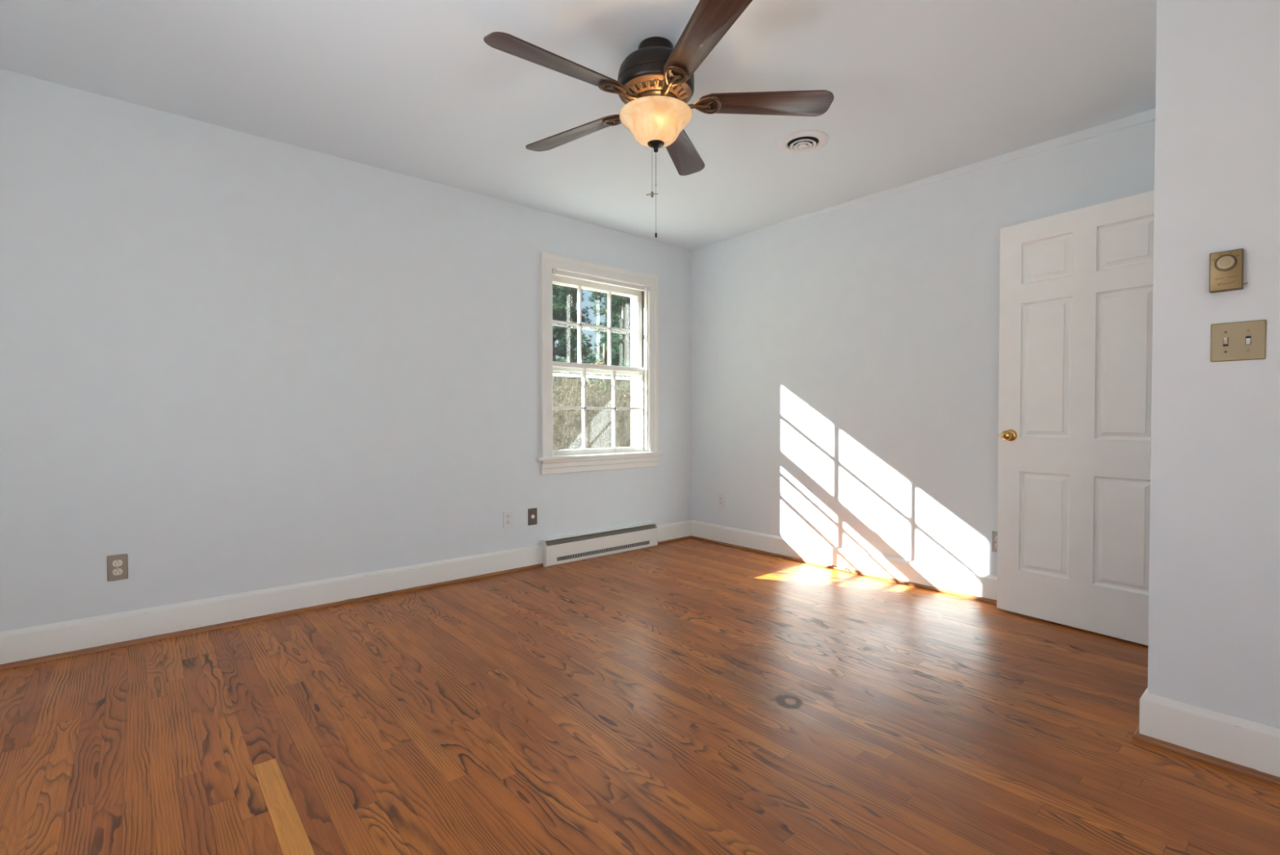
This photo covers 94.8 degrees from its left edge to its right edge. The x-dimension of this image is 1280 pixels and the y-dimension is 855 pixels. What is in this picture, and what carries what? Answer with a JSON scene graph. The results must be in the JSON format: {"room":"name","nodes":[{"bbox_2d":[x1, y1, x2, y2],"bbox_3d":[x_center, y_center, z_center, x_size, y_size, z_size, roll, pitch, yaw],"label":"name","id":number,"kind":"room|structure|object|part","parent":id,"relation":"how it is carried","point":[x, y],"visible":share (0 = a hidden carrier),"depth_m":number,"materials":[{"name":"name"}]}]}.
{"room":"empty bedroom","nodes":[
{"label":"empty bedroom","id":0,"kind":"room"},
{"bbox_2d":[0,68,691,631],"bbox_3d":[-1.286,-0.259,3.659,4.360,2.440,0.200,-1,1,-41],"label":"wall","id":1,"kind":"structure","parent":0,"point":[232,362],"depth_m":2.97,"materials":[{"name":"paint"}]},
{"bbox_2d":[106,553,128,581],"bbox_3d":[-2.339,0.627,2.635,0.070,0.114,0.008,-1,1,-41],"label":"wall outlet","id":2,"kind":"object","parent":1,"relation":"attached to","point":[117,564],"visible":1,"depth_m":2.63,"materials":[{"name":"brown"}]},
{"bbox_2d":[112,568,122,575],"bbox_3d":[-2.338,0.646,2.634,0.034,0.028,0.002,-1,1,-41],"label":"receptacle","id":3,"kind":"object","parent":2,"relation":"attached to","point":[116,571],"depth_m":2.63,"materials":[{"name":"grey plastic"}]},
{"bbox_2d":[112,560,122,566],"bbox_3d":[-2.338,0.607,2.633,0.034,0.028,0.002,-1,1,-41],"label":"receptacle","id":4,"kind":"object","parent":2,"relation":"attached to","point":[115,562],"depth_m":2.63,"materials":[{"name":"grey plastic"}]},
{"bbox_2d":[0,520,691,664],"bbox_3d":[-1.215,0.888,3.596,4.360,0.148,0.016,-1,1,-41],"label":"baseboard","id":5,"kind":"structure","parent":1,"relation":"attached to","point":[28,642],"depth_m":2.94,"materials":[{"name":"paint"}]},
{"bbox_2d":[0,535,691,670],"bbox_3d":[-1.204,0.953,3.585,4.327,0.019,0.014,-1,1,-41],"label":"trim","id":6,"kind":"structure","parent":1,"relation":"attached to","point":[51,657],"depth_m":2.94,"materials":[{"name":"brown wood"}]},
{"bbox_2d":[502,510,512,528],"bbox_3d":[-0.872,0.608,3.890,0.070,0.114,0.008,-1,1,-41],"label":"wall outlet","id":7,"kind":"object","parent":1,"relation":"attached to","point":[507,515],"visible":1,"depth_m":3.89,"materials":[{"name":"white plastic"}]},
{"bbox_2d":[528,507,537,524],"bbox_3d":[-0.729,0.608,4.010,0.070,0.114,0.013,-1,1,-41],"label":"cable jack","id":8,"kind":"object","parent":1,"relation":"attached to","point":[532,513],"visible":1,"depth_m":4.01,"materials":[{"name":"grey"}]},
{"bbox_2d":[541,522,657,567],"bbox_3d":[-0.270,0.857,4.370,1.026,0.181,0.068,-1,1,-41],"label":"baseboard heater","id":9,"kind":"object","parent":1,"relation":"attached to","point":[557,550],"visible":1,"depth_m":4.30,"materials":[{"name":"white metal"}]},
{"bbox_3d":[-0.251,0.919,4.349,1.016,0.055,0.010,-1,1,-41],"label":"rail","id":10,"kind":"part","parent":9,"relation":"part of","materials":[{"name":"white metal"}]},
{"bbox_2d":[556,540,649,561],"bbox_3d":[-0.250,0.907,4.348,0.855,0.031,0.002,-1,1,-41],"label":"grille","id":11,"kind":"object","parent":9,"relation":"attached to","point":[602,550],"depth_m":4.32,"materials":[{"name":"white metal"}]},
{"bbox_3d":[-0.257,0.915,4.356,1.014,0.054,0.008,-1,1,-41],"label":"shadow plate","id":12,"kind":"part","parent":9,"relation":"part of","materials":[{"name":"black"}]},
{"bbox_2d":[536,251,663,475],"bbox_3d":[-0.366,-0.446,4.492,1.150,1.529,0.367,-1,1,-41],"label":"window","id":13,"kind":"structure","parent":1,"relation":"in","point":[642,288],"depth_m":4.46,"materials":[{"name":"paint"}]},
{"bbox_3d":[-0.391,-0.440,4.521,0.901,1.326,0.020,-1,1,-41],"label":"storm frame","id":14,"kind":"part","parent":13,"relation":"part of","materials":[{"name":"white wood"}]},
{"bbox_3d":[-0.344,-0.756,4.460,0.899,0.688,0.034,-1,1,-41],"label":"sash","id":15,"kind":"part","parent":13,"relation":"part of","materials":[{"name":"paint"}]},
{"bbox_3d":[-0.315,-0.138,4.437,0.899,0.671,0.035,-1,1,-41],"label":"sash","id":16,"kind":"part","parent":13,"relation":"part of","materials":[{"name":"paint"}]},
{"bbox_2d":[0,0,1156,249],"bbox_3d":[0.100,-1.513,2.015,4.600,0.120,4.470,-1,1,-41],"label":"ceiling","id":17,"kind":"structure","parent":0,"point":[921,89],"depth_m":2.48,"materials":[{"name":"white paint"}]},
{"bbox_2d":[483,0,834,237],"bbox_3d":[0.020,-1.096,2.248,1.265,0.722,1.297,-1,1,-41],"label":"ceiling fan","id":18,"kind":"object","parent":17,"relation":"hanging from","point":[655,83],"visible":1,"depth_m":2.17,"materials":[{"name":"brown wood"}]},
{"bbox_3d":[-0.278,-1.241,2.011,0.512,0.034,0.130,-1,1,-36],"label":"fan blade","id":19,"kind":"part","parent":18,"relation":"part of","materials":[{"name":"brown wood"}]},
{"bbox_3d":[-0.281,-1.250,2.506,0.512,0.034,0.130,1,1,36],"label":"fan blade","id":20,"kind":"part","parent":18,"relation":"part of","materials":[{"name":"brown wood"}]},
{"bbox_3d":[-0.069,-1.240,2.356,0.183,0.033,0.087,1,1,36],"label":"blade arm","id":21,"kind":"part","parent":18,"relation":"part of","materials":[{"name":"brown metal"}]},
{"bbox_3d":[-0.069,-1.237,2.167,0.183,0.033,0.087,-1,1,-36],"label":"blade arm","id":22,"kind":"part","parent":18,"relation":"part of","materials":[{"name":"brown metal"}]},
{"bbox_3d":[0.047,-0.898,2.266,0.045,0.025,0.012,0,1,-11],"label":"chain pull","id":23,"kind":"part","parent":18,"relation":"part of","materials":[{"name":"silver metal"}]},
{"bbox_3d":[0.061,-0.903,2.267,0.004,0.317,0.004,-1,1,-41],"label":"pull chain","id":24,"kind":"part","parent":18,"relation":"part of","materials":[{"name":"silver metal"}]},
{"bbox_3d":[0.061,-1.145,2.263,0.282,0.112,0.282,-1,1,-41],"label":"lamp shade","id":25,"kind":"part","parent":18,"relation":"part of","materials":[{"name":"white glass"}]},
{"bbox_3d":[0.110,-1.236,2.109,0.087,0.033,0.183,0,1,-18],"label":"blade arm","id":26,"kind":"part","parent":18,"relation":"part of","materials":[{"name":"brown metal"}]},
{"bbox_3d":[0.188,-1.253,2.663,0.130,0.034,0.512,0,1,18],"label":"fan blade","id":27,"kind":"part","parent":18,"relation":"part of","materials":[{"name":"brown wood"}]},
{"bbox_3d":[0.222,-1.239,2.261,0.183,0.033,0.087,0,1,0],"label":"blade arm","id":28,"kind":"part","parent":18,"relation":"part of","materials":[{"name":"brown metal"}]},
{"bbox_3d":[0.194,-1.239,1.862,0.130,0.034,0.512,0,1,-18],"label":"fan blade","id":29,"kind":"part","parent":18,"relation":"part of","materials":[{"name":"brown wood"}]},
{"bbox_3d":[0.482,-1.247,2.264,0.512,0.034,0.130,0,1,0],"label":"fan blade","id":30,"kind":"part","parent":18,"relation":"part of","materials":[{"name":"brown wood"}]},
{"bbox_2d":[777,129,829,154],"bbox_3d":[0.841,-1.459,3.035,0.256,0.024,0.256,-1,1,-41],"label":"ceiling vent","id":31,"kind":"object","parent":17,"relation":"in","point":[806,141],"visible":1,"depth_m":3.01,"materials":[{"name":"white metal"}]},
{"bbox_2d":[789,138,816,151],"bbox_3d":[0.841,-1.459,3.035,0.132,0.014,0.132,0,1,8],"label":"diffuser","id":32,"kind":"object","parent":31,"relation":"attached to","point":[795,144],"depth_m":3.03,"materials":[{"name":"white metal"}]},
{"bbox_2d":[0,537,1279,854],"bbox_3d":[0.129,1.037,2.028,4.360,0.100,4.150,-1,1,-41],"label":"floor","id":33,"kind":"structure","parent":0,"point":[687,696],"depth_m":1.89,"materials":[{"name":"red wood"}]},
{"bbox_2d":[691,120,1155,575],"bbox_3d":[1.804,-0.260,3.493,0.120,2.440,4.470,-1,1,-41],"label":"wall","id":34,"kind":"structure","parent":0,"point":[845,362],"depth_m":3.76,"materials":[{"name":"paint"}]},
{"bbox_2d":[717,493,724,507],"bbox_3d":[0.654,0.592,4.754,0.008,0.114,0.070,-1,1,-41],"label":"wall outlet","id":35,"kind":"object","parent":34,"relation":"attached to","point":[721,497],"visible":1,"depth_m":4.75,"materials":[{"name":"white plastic"}]},
{"bbox_2d":[691,520,996,599],"bbox_3d":[1.457,0.881,3.814,0.016,0.148,3.159,-1,1,-41],"label":"baseboard","id":36,"kind":"structure","parent":34,"relation":"attached to","point":[977,584],"depth_m":3.83,"materials":[{"name":"paint"}]},
{"bbox_2d":[691,535,996,604],"bbox_3d":[1.445,0.946,3.805,0.014,0.019,3.126,-1,1,-41],"label":"trim","id":37,"kind":"structure","parent":34,"relation":"attached to","point":[877,576],"depth_m":3.82,"materials":[{"name":"brown wood"}]},
{"bbox_2d":[778,108,1155,226],"bbox_3d":[1.746,-1.452,3.438,0.010,0.053,2.250,-1,1,-41],"label":"trim","id":38,"kind":"structure","parent":34,"relation":"attached to","point":[1147,116],"depth_m":3.14,"materials":[{"name":"paint"}]},
{"bbox_2d":[991,530,997,551],"bbox_3d":[1.964,0.629,3.223,0.008,0.114,0.070,-1,1,-41],"label":"wall outlet","id":39,"kind":"object","parent":34,"relation":"attached to","point":[994,534],"visible":0.34,"depth_m":3.24,"materials":[{"name":"grey plastic"}]},
{"bbox_2d":[1147,0,1279,728],"bbox_3d":[2.369,-0.233,1.845,1.164,2.440,0.991,-1,1,-41],"label":"wall","id":40,"kind":"structure","parent":0,"point":[1214,590],"depth_m":1.74,"materials":[{"name":"paint"}]},
{"bbox_2d":[996,190,1154,645],"bbox_3d":[2.115,-0.039,2.797,0.169,1.997,0.773,-1,1,-34],"label":"door","id":41,"kind":"structure","parent":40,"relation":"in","point":[1076,295],"depth_m":2.80,"materials":[{"name":"paint"}]},
{"bbox_3d":[1.894,0.041,3.032,0.066,0.062,0.062,-1,1,-34],"label":"knob","id":42,"kind":"part","parent":41,"relation":"part of","materials":[{"name":"gold metal"}]},
{"bbox_2d":[1132,725,1279,786],"bbox_3d":[1.940,0.984,1.529,0.135,0.019,1.006,-1,1,-41],"label":"trim","id":43,"kind":"structure","parent":40,"relation":"attached to","point":[1243,770],"depth_m":1.74,"materials":[{"name":"brown wood"}]},
{"bbox_2d":[1139,687,1279,777],"bbox_3d":[1.956,0.919,1.521,0.120,0.148,1.008,-1,1,-41],"label":"baseboard","id":44,"kind":"structure","parent":40,"relation":"attached to","point":[1243,742],"depth_m":1.74,"materials":[{"name":"paint"}]},
{"bbox_2d":[1208,248,1248,293],"bbox_3d":[1.700,-0.453,1.700,0.036,0.113,0.079,-1,1,-41],"label":"thermostat","id":45,"kind":"object","parent":40,"relation":"attached to","point":[1226,267],"visible":1,"depth_m":1.69,"materials":[{"name":"brown metal"}]},
{"bbox_2d":[1210,319,1266,361],"bbox_3d":[1.721,-0.249,1.695,0.016,0.112,0.113,-1,1,-41],"label":"light switch","id":46,"kind":"object","parent":40,"relation":"attached to","point":[1244,340],"visible":1,"depth_m":1.69,"materials":[{"name":"beige plastic"}]},
{"label":"outside","id":47,"kind":"structure","parent":0,"visible":0},
{"bbox_3d":[-9.689,0.700,23.006,40.000,1.135,40.000,-1,1,-41],"label":"ground","id":48,"kind":"structure","parent":47,"visible":0},
{"bbox_2d":[553,323,570,398],"bbox_3d":[-2.820,-2.509,15.684,1.928,7.664,2.305,-1,1,-41],"label":"pine tree","id":49,"kind":"object","parent":48,"relation":"on","point":[554,331],"visible":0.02,"depth_m":15.78,"materials":[{"name":"green plant"}]},
{"bbox_2d":[552,370,580,449],"bbox_3d":[-1.677,0.169,10.638,1.149,2.553,1.140,-1,1,-41],"label":"shrub","id":50,"kind":"object","parent":48,"relation":"on","point":[556,371],"visible":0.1,"depth_m":10.53,"materials":[{"name":"green plant"}]},
{"bbox_2d":[552,284,591,448],"bbox_3d":[-2.075,-1.960,12.549,2.218,6.675,1.973,0,1,-2],"label":"pine tree","id":51,"kind":"object","parent":48,"relation":"on","point":[562,313],"visible":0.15,"depth_m":12.49,"materials":[{"name":"green plant"}]},
{"bbox_2d":[552,285,595,448],"bbox_3d":[-2.226,-2.818,19.512,1.954,8.156,2.038,0,1,23],"label":"pine tree","id":52,"kind":"object","parent":48,"relation":"on","point":[573,296],"visible":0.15,"depth_m":19.50,"materials":[{"name":"green plant"}]},
{"bbox_2d":[555,287,592,429],"bbox_3d":[-2.776,-3.163,23.116,2.058,8.714,2.005,0,1,-14],"label":"pine tree","id":53,"kind":"object","parent":48,"relation":"on","point":[557,359],"visible":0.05,"depth_m":22.85,"materials":[{"name":"green plant"}]},
{"bbox_2d":[552,373,600,449],"bbox_3d":[-1.254,0.295,9.059,1.342,2.354,0.944,0,1,-2],"label":"shrub","id":54,"kind":"object","parent":48,"relation":"on","point":[569,424],"visible":0.46,"depth_m":9.00,"materials":[{"name":"green plant"}]},
{"bbox_2d":[561,371,621,448],"bbox_3d":[-0.961,0.102,11.447,1.176,2.658,1.169,0,1,-18],"label":"shrub","id":55,"kind":"object","parent":48,"relation":"on","point":[580,380],"visible":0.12,"depth_m":11.38,"materials":[{"name":"green plant"}]},
{"bbox_2d":[570,375,631,448],"bbox_3d":[-0.596,0.253,9.915,0.908,2.408,1.296,-1,1,-41],"label":"shrub","id":56,"kind":"object","parent":48,"relation":"on","point":[606,429],"visible":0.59,"depth_m":9.79,"materials":[{"name":"green plant"}]},
{"bbox_2d":[575,289,630,447],"bbox_3d":[-0.850,-2.543,17.250,1.698,7.673,2.349,-1,1,-41],"label":"pine tree","id":57,"kind":"object","parent":48,"relation":"on","point":[602,350],"visible":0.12,"depth_m":17.32,"materials":[{"name":"green plant"}]},
{"bbox_2d":[589,292,631,448],"bbox_3d":[-0.359,-2.002,14.315,2.062,6.705,1.996,0,1,-4],"label":"pine tree","id":58,"kind":"object","parent":48,"relation":"on","point":[624,303],"visible":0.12,"depth_m":14.16,"materials":[{"name":"green plant"}]},
{"bbox_2d":[602,297,631,426],"bbox_3d":[-1.073,-3.154,24.560,2.278,8.652,1.961,0,1,11],"label":"pine tree","id":59,"kind":"object","parent":48,"relation":"on","point":[612,298],"visible":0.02,"depth_m":24.35,"materials":[{"name":"green plant"}]},
{"bbox_2d":[603,376,631,447],"bbox_3d":[-0.156,0.161,12.294,1.164,2.508,1.030,-1,1,-41],"label":"shrub","id":60,"kind":"object","parent":48,"relation":"on","point":[625,433],"visible":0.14,"depth_m":12.22,"materials":[{"name":"green plant"}]},
{"bbox_2d":[604,297,631,442],"bbox_3d":[-0.506,-2.857,21.287,1.985,8.164,2.196,-1,1,-41],"label":"pine tree","id":61,"kind":"object","parent":48,"relation":"on","point":[628,297],"visible":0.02,"depth_m":21.29,"materials":[{"name":"green plant"}]},
{"bbox_2d":[617,382,631,436],"bbox_3d":[0.194,0.200,10.891,1.144,2.478,1.152,-1,1,-41],"label":"shrub","id":62,"kind":"object","parent":48,"relation":"on","point":[629,389],"visible":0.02,"depth_m":10.85,"materials":[{"name":"green plant"}]}
]}

